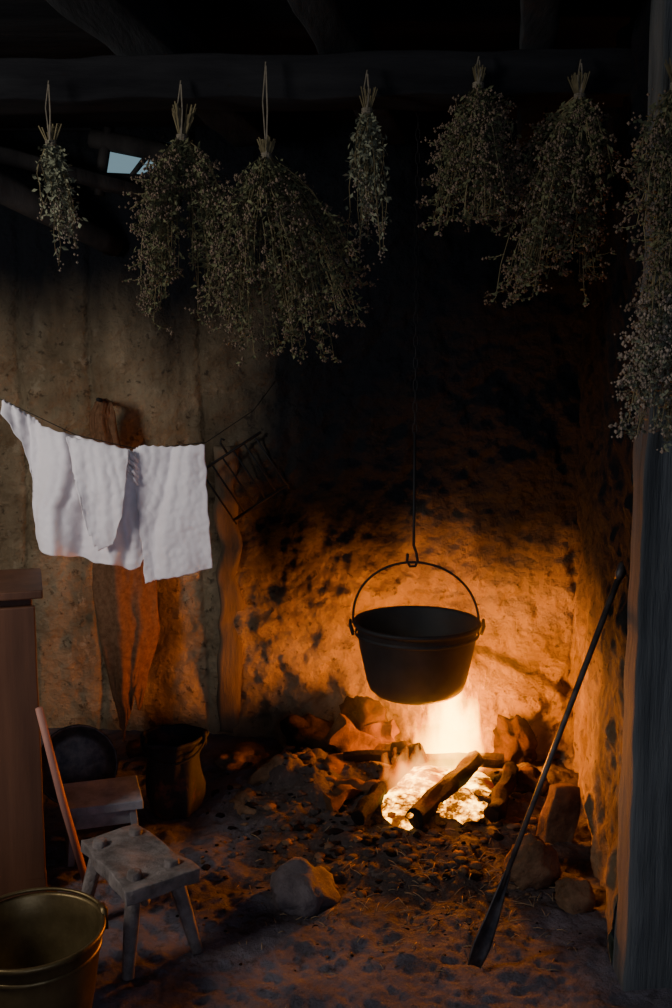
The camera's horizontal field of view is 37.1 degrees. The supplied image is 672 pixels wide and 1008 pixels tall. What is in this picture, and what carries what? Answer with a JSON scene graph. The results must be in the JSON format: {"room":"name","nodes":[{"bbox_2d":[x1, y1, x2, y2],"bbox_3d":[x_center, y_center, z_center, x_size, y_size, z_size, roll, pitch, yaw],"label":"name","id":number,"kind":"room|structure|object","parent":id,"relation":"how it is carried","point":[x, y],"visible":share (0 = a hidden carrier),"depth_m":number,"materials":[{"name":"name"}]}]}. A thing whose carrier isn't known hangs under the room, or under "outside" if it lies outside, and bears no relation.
{"room":"traditional dwelling","nodes":[
{"label":"traditional dwelling","id":0,"kind":"room"},
{"bbox_2d":[88,127,194,196],"bbox_3d":[-0.749,-1.319,3.877,0.415,0.274,0.096,0,8,0],"label":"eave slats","id":1,"kind":"object","parent":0,"point":[106,140],"depth_m":3.84,"materials":[{"name":"brown wood"}]},
{"bbox_2d":[0,117,587,770],"bbox_3d":[-0.624,-0.227,3.920,3.390,2.500,0.323,1,8,6],"label":"wall","id":2,"kind":"structure","parent":0,"point":[498,394],"depth_m":3.94,"materials":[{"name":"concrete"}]},
{"bbox_2d":[0,379,276,448],"bbox_3d":[-1.122,-0.416,3.199,1.995,0.475,0.506,-2,8,-14],"label":"clothesline","id":3,"kind":"object","parent":2,"relation":"attached to","point":[276,379],"visible":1,"depth_m":3.15,"materials":[{"name":"black fabric"}]},
{"bbox_2d":[1,400,142,569],"bbox_3d":[-0.823,-0.054,3.147,0.445,0.545,0.110,0,8,2],"label":"cloth","id":4,"kind":"object","parent":3,"relation":"hanging from","point":[84,499],"visible":0.99,"depth_m":3.14,"materials":[{"name":"white fabric"}]},
{"bbox_2d":[127,444,212,583],"bbox_3d":[-0.526,0.034,3.160,0.263,0.445,0.054,0,8,0],"label":"linen towel","id":5,"kind":"object","parent":3,"relation":"hanging from","point":[170,482],"visible":1,"depth_m":3.16,"materials":[{"name":"white fabric"}]},
{"bbox_2d":[213,442,242,736],"bbox_3d":[-0.434,0.354,4.079,0.114,1.220,0.128,0,8,0],"label":"stud","id":6,"kind":"object","parent":2,"relation":"attached to","point":[227,531],"visible":0.86,"depth_m":4.04,"materials":[{"name":"brown wood"}]},
{"bbox_2d":[206,431,289,523],"bbox_3d":[-0.355,-0.102,3.917,0.352,0.368,0.012,-1,8,-5],"label":"gridiron","id":7,"kind":"object","parent":2,"relation":"attached to","point":[259,432],"visible":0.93,"depth_m":3.91,"materials":[{"name":"black metal"}]},
{"bbox_3d":[-0.900,-0.398,3.882,0.020,0.038,0.202,0,8,0],"label":"peg","id":8,"kind":"object","parent":2,"relation":"attached to","visible":0},
{"bbox_2d":[89,398,159,740],"bbox_3d":[-0.832,0.273,3.912,0.264,1.365,0.086,0,8,0],"label":"garment","id":9,"kind":"object","parent":8,"relation":"hanging from","point":[126,607],"visible":0.7,"depth_m":3.93,"materials":[{"name":"brown fabric"}]},
{"bbox_2d":[0,0,652,143],"bbox_3d":[-0.400,-1.130,1.387,4.006,0.043,5.496,0,8,0],"label":"ceiling","id":10,"kind":"structure","parent":0,"point":[28,28],"depth_m":2.74,"materials":[{"name":"black wood"}]},
{"bbox_2d":[32,80,87,270],"bbox_3d":[-0.721,-0.846,2.595,0.140,0.479,0.094,0,8,0],"label":"bunch","id":11,"kind":"object","parent":10,"relation":"hanging from","point":[56,177],"visible":1,"depth_m":2.59,"materials":[{"name":"green plant"}]},
{"bbox_2d":[0,145,176,255],"bbox_3d":[-1.326,-1.148,3.549,1.546,0.460,0.367,-5,9,-31],"label":"roof beams","id":12,"kind":"structure","parent":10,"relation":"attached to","point":[16,195],"depth_m":3.70,"materials":[{"name":"brown wood"}]},
{"bbox_2d":[49,0,272,146],"bbox_3d":[-0.721,-1.046,1.305,0.983,0.131,4.752,0,8,0],"label":"joist","id":13,"kind":"object","parent":10,"relation":"attached to","point":[127,27],"depth_m":2.50,"materials":[{"name":"brown wood"}]},
{"bbox_2d":[118,80,247,335],"bbox_3d":[-0.399,-0.766,2.613,0.342,0.642,0.292,1,8,7],"label":"bunch","id":14,"kind":"object","parent":10,"relation":"hanging from","point":[162,199],"visible":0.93,"depth_m":2.58,"materials":[{"name":"green plant"}]},
{"bbox_2d":[184,62,378,366],"bbox_3d":[-0.142,-0.742,2.597,0.467,0.766,0.416,-6,10,-37],"label":"bunch","id":15,"kind":"object","parent":10,"relation":"hanging from","point":[266,184],"visible":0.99,"depth_m":2.56,"materials":[{"name":"green plant"}]},
{"bbox_2d":[0,47,632,114],"bbox_3d":[-0.601,-1.118,2.664,3.207,0.128,0.290,0,8,0],"label":"crossbeam","id":16,"kind":"object","parent":10,"relation":"attached to","point":[536,79],"depth_m":2.57,"materials":[{"name":"brown wood"}]},
{"bbox_2d":[289,0,406,145],"bbox_3d":[-0.211,-1.045,1.307,0.938,0.127,4.744,0,8,0],"label":"joist","id":17,"kind":"object","parent":16,"relation":"on","point":[334,26],"depth_m":2.47,"materials":[{"name":"brown wood"}]},
{"bbox_2d":[518,0,559,147],"bbox_3d":[0.299,-1.045,1.307,0.918,0.125,4.744,0,8,0],"label":"joist","id":18,"kind":"object","parent":16,"relation":"on","point":[537,18],"depth_m":2.42,"materials":[{"name":"brown wood"}]},
{"bbox_2d":[342,70,391,263],"bbox_3d":[0.079,-0.860,2.558,0.112,0.482,0.102,-7,11,-44],"label":"bunch","id":19,"kind":"object","parent":10,"relation":"hanging from","point":[366,133],"visible":0.99,"depth_m":2.55,"materials":[{"name":"green plant"}]},
{"bbox_2d":[406,110,420,567],"bbox_3d":[0.264,-0.579,3.353,0.046,1.613,0.018,0,8,0],"label":"hook","id":20,"kind":"object","parent":10,"relation":"hanging from","point":[418,116],"visible":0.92,"depth_m":3.37,"materials":[{"name":"black metal"}]},
{"bbox_2d":[349,561,485,704],"bbox_3d":[0.282,0.434,3.490,0.475,0.477,0.448,0,8,0],"label":"cauldron","id":21,"kind":"object","parent":20,"relation":"hanging from","point":[411,655],"visible":1,"depth_m":3.37,"materials":[{"name":"black metal"}]},
{"bbox_2d":[413,56,530,236],"bbox_3d":[0.351,-0.906,2.562,0.297,0.452,0.301,0,8,0],"label":"bunch","id":22,"kind":"object","parent":10,"relation":"hanging from","point":[476,123],"visible":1,"depth_m":2.52,"materials":[{"name":"green plant"}]},
{"bbox_2d":[482,59,625,307],"bbox_3d":[0.560,-0.809,2.532,0.321,0.616,0.353,-2,8,-17],"label":"bunch","id":23,"kind":"object","parent":10,"relation":"hanging from","point":[577,134],"visible":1,"depth_m":2.52,"materials":[{"name":"green plant"}]},
{"bbox_2d":[613,58,671,343],"bbox_3d":[0.701,-0.664,2.074,0.233,0.661,0.174,-2,8,-17],"label":"bunch","id":24,"kind":"object","parent":10,"relation":"hanging from","point":[660,136],"visible":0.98,"depth_m":2.06,"materials":[{"name":"green plant"}]},
{"bbox_2d":[40,728,671,1007],"bbox_3d":[-0.500,1.210,1.728,3.600,0.177,5.500,0,8,0],"label":"floor","id":25,"kind":"structure","parent":0,"point":[167,974],"depth_m":2.75,"materials":[{"name":"brown soil"}]},
{"bbox_2d":[0,568,46,900],"bbox_3d":[-1.165,0.672,2.871,0.653,0.898,0.332,-2,8,-17],"label":"base cabinet","id":26,"kind":"object","parent":25,"relation":"on","point":[22,847],"visible":0.92,"depth_m":2.80,"materials":[{"name":"red wood"}]},
{"bbox_2d":[0,887,108,1007],"bbox_3d":[-0.692,1.074,2.285,0.332,0.252,0.328,0,8,0],"label":"bucket","id":27,"kind":"object","parent":25,"relation":"on","point":[51,942],"visible":1,"depth_m":2.38,"materials":[{"name":"gold metal"}]},
{"bbox_2d":[35,707,85,882],"bbox_3d":[-0.765,0.831,2.815,0.026,0.575,0.165,5,9,33],"label":"handle","id":28,"kind":"object","parent":25,"relation":"on","point":[63,804],"visible":0.81,"depth_m":2.79,"materials":[{"name":"brown wood"}]},
{"bbox_2d":[40,724,117,803],"bbox_3d":[-0.890,0.835,3.332,0.319,0.317,0.128,-2,8,-12],"label":"frying pan","id":29,"kind":"object","parent":25,"relation":"on","point":[82,752],"visible":0.59,"depth_m":3.37,"materials":[{"name":"metal"}]},
{"bbox_2d":[62,775,143,866],"bbox_3d":[-0.735,0.994,3.142,0.241,0.195,0.202,-2,8,-17],"label":"bench","id":30,"kind":"object","parent":25,"relation":"on","point":[102,802],"visible":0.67,"depth_m":3.07,"materials":[{"name":"brown wood"}]},
{"bbox_2d":[80,823,202,980],"bbox_3d":[-0.528,1.031,2.641,0.224,0.255,0.343,-6,10,-36],"label":"stool","id":31,"kind":"object","parent":25,"relation":"on","point":[141,868],"visible":0.98,"depth_m":2.57,"materials":[{"name":"grey wood"}]},
{"bbox_2d":[140,723,208,820],"bbox_3d":[-0.547,0.910,3.398,0.228,0.275,0.222,0,8,0],"label":"sack","id":32,"kind":"object","parent":25,"relation":"on","point":[175,782],"visible":1,"depth_m":3.33,"materials":[{"name":"brown fabric"}]},
{"bbox_2d":[214,742,270,771],"bbox_3d":[-0.346,0.979,3.770,0.218,0.131,0.182,0,8,0],"label":"stone","id":33,"kind":"object","parent":25,"relation":"on","point":[243,753],"depth_m":3.73,"materials":[{"name":"brown stone"}]},
{"bbox_2d":[229,787,257,815],"bbox_3d":[-0.304,1.035,3.425,0.125,0.107,0.197,0,8,0],"label":"stone","id":34,"kind":"object","parent":25,"relation":"on","point":[239,799],"depth_m":3.39,"materials":[{"name":"stone"}]},
{"bbox_2d":[247,754,300,785],"bbox_3d":[-0.215,0.956,3.579,0.204,0.161,0.187,0,8,0],"label":"stone","id":35,"kind":"object","parent":25,"relation":"on","point":[261,775],"depth_m":3.52,"materials":[{"name":"stone"}]},
{"bbox_2d":[269,857,339,918],"bbox_3d":[-0.089,1.105,2.854,0.204,0.164,0.199,0,8,0],"label":"stone","id":36,"kind":"object","parent":25,"relation":"on","point":[300,888],"depth_m":2.81,"materials":[{"name":"grey stone"}]},
{"bbox_2d":[280,713,341,751],"bbox_3d":[-0.066,0.933,3.895,0.313,0.234,0.205,0,8,0],"label":"stone","id":37,"kind":"object","parent":25,"relation":"on","point":[307,731],"depth_m":3.85,"materials":[{"name":"brown stone"}]},
{"bbox_2d":[175,745,583,970],"bbox_3d":[0.113,1.010,3.219,1.118,0.171,1.414,0,8,0],"label":"rubble","id":38,"kind":"object","parent":25,"relation":"on","point":[513,822],"depth_m":3.13,"materials":[{"name":"brown stone"}]},
{"bbox_2d":[236,798,576,975],"bbox_3d":[0.190,1.074,3.013,0.967,0.083,1.068,0,8,0],"label":"litter","id":39,"kind":"object","parent":25,"relation":"on","point":[455,843],"visible":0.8,"depth_m":2.82,"materials":[{"name":"brown wood"}]},
{"bbox_2d":[381,765,493,829],"bbox_3d":[0.347,0.985,3.427,0.397,0.077,0.525,0,8,0],"label":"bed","id":40,"kind":"object","parent":25,"relation":"on","point":[463,806],"visible":0.63,"depth_m":3.32,"materials":[{"name":"orange"}]},
{"bbox_2d":[486,714,537,764],"bbox_3d":[0.662,0.927,3.820,0.205,0.262,0.202,0,8,0],"label":"rock","id":41,"kind":"object","parent":25,"relation":"on","point":[514,738],"depth_m":3.76,"materials":[{"name":"brown stone"}]},
{"bbox_2d":[503,833,561,890],"bbox_3d":[0.577,1.070,2.955,0.176,0.211,0.141,0,8,0],"label":"rock","id":42,"kind":"object","parent":25,"relation":"on","point":[536,865],"depth_m":2.90,"materials":[{"name":"brown stone"}]},
{"bbox_2d":[467,561,625,968],"bbox_3d":[0.534,0.653,2.522,0.459,1.002,0.026,-3,8,-24],"label":"shovel","id":43,"kind":"object","parent":25,"relation":"on","point":[481,946],"visible":0.94,"depth_m":2.52,"materials":[{"name":"metal"}]},
{"bbox_2d":[537,781,580,843],"bbox_3d":[0.703,0.986,3.165,0.138,0.224,0.064,-3,8,-22],"label":"brick","id":44,"kind":"object","parent":25,"relation":"on","point":[558,801],"visible":0.79,"depth_m":3.14,"materials":[{"name":"stone"}]},
{"bbox_2d":[554,877,595,914],"bbox_3d":[0.670,1.116,2.822,0.109,0.133,0.111,0,8,0],"label":"rock","id":45,"kind":"object","parent":25,"relation":"on","point":[575,895],"depth_m":2.78,"materials":[{"name":"stone"}]},
{"bbox_2d":[613,0,671,990],"bbox_3d":[0.811,0.049,2.327,0.230,2.367,0.110,0,8,0],"label":"post","id":46,"kind":"object","parent":25,"relation":"on","point":[643,894],"visible":0.73,"depth_m":2.35,"materials":[{"name":"brown wood"}]},
{"bbox_2d":[608,256,671,453],"bbox_3d":[0.694,-0.401,2.125,0.225,0.595,0.182,-4,8,-25],"label":"bunch","id":47,"kind":"object","parent":46,"relation":"hanging from","point":[643,354],"visible":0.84,"depth_m":2.10,"materials":[{"name":"green plant"}]},
{"bbox_3d":[0.340,0.422,3.448,1.240,1.200,0.720,0,8,0],"label":"hearth smoke","id":48,"kind":"object","parent":25,"relation":"on","visible":0},
{"bbox_2d":[318,718,518,828],"bbox_3d":[0.287,0.911,3.504,0.707,0.176,0.684,0,8,0],"label":"logs","id":49,"kind":"object","parent":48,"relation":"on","point":[358,743],"visible":0.99,"depth_m":3.47,"materials":[{"name":"brown wood"}]},
{"bbox_2d":[339,695,387,749],"bbox_3d":[0.105,0.878,3.870,0.204,0.282,0.242,0,8,0],"label":"rock","id":50,"kind":"object","parent":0,"point":[367,712],"depth_m":3.83,"materials":[{"name":"brown stone"}]},
{"bbox_2d":[513,764,547,794],"bbox_3d":[0.678,0.994,3.510,0.147,0.154,0.109,0,8,0],"label":"rock","id":51,"kind":"object","parent":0,"point":[528,777],"depth_m":3.49,"materials":[{"name":"brown stone"}]},
{"bbox_2d":[568,0,652,961],"bbox_3d":[0.831,-0.123,3.152,0.070,2.500,1.606,1,8,9],"label":"wall","id":52,"kind":"structure","parent":0,"point":[605,466],"depth_m":2.87,"materials":[{"name":"concrete"}]}
]}

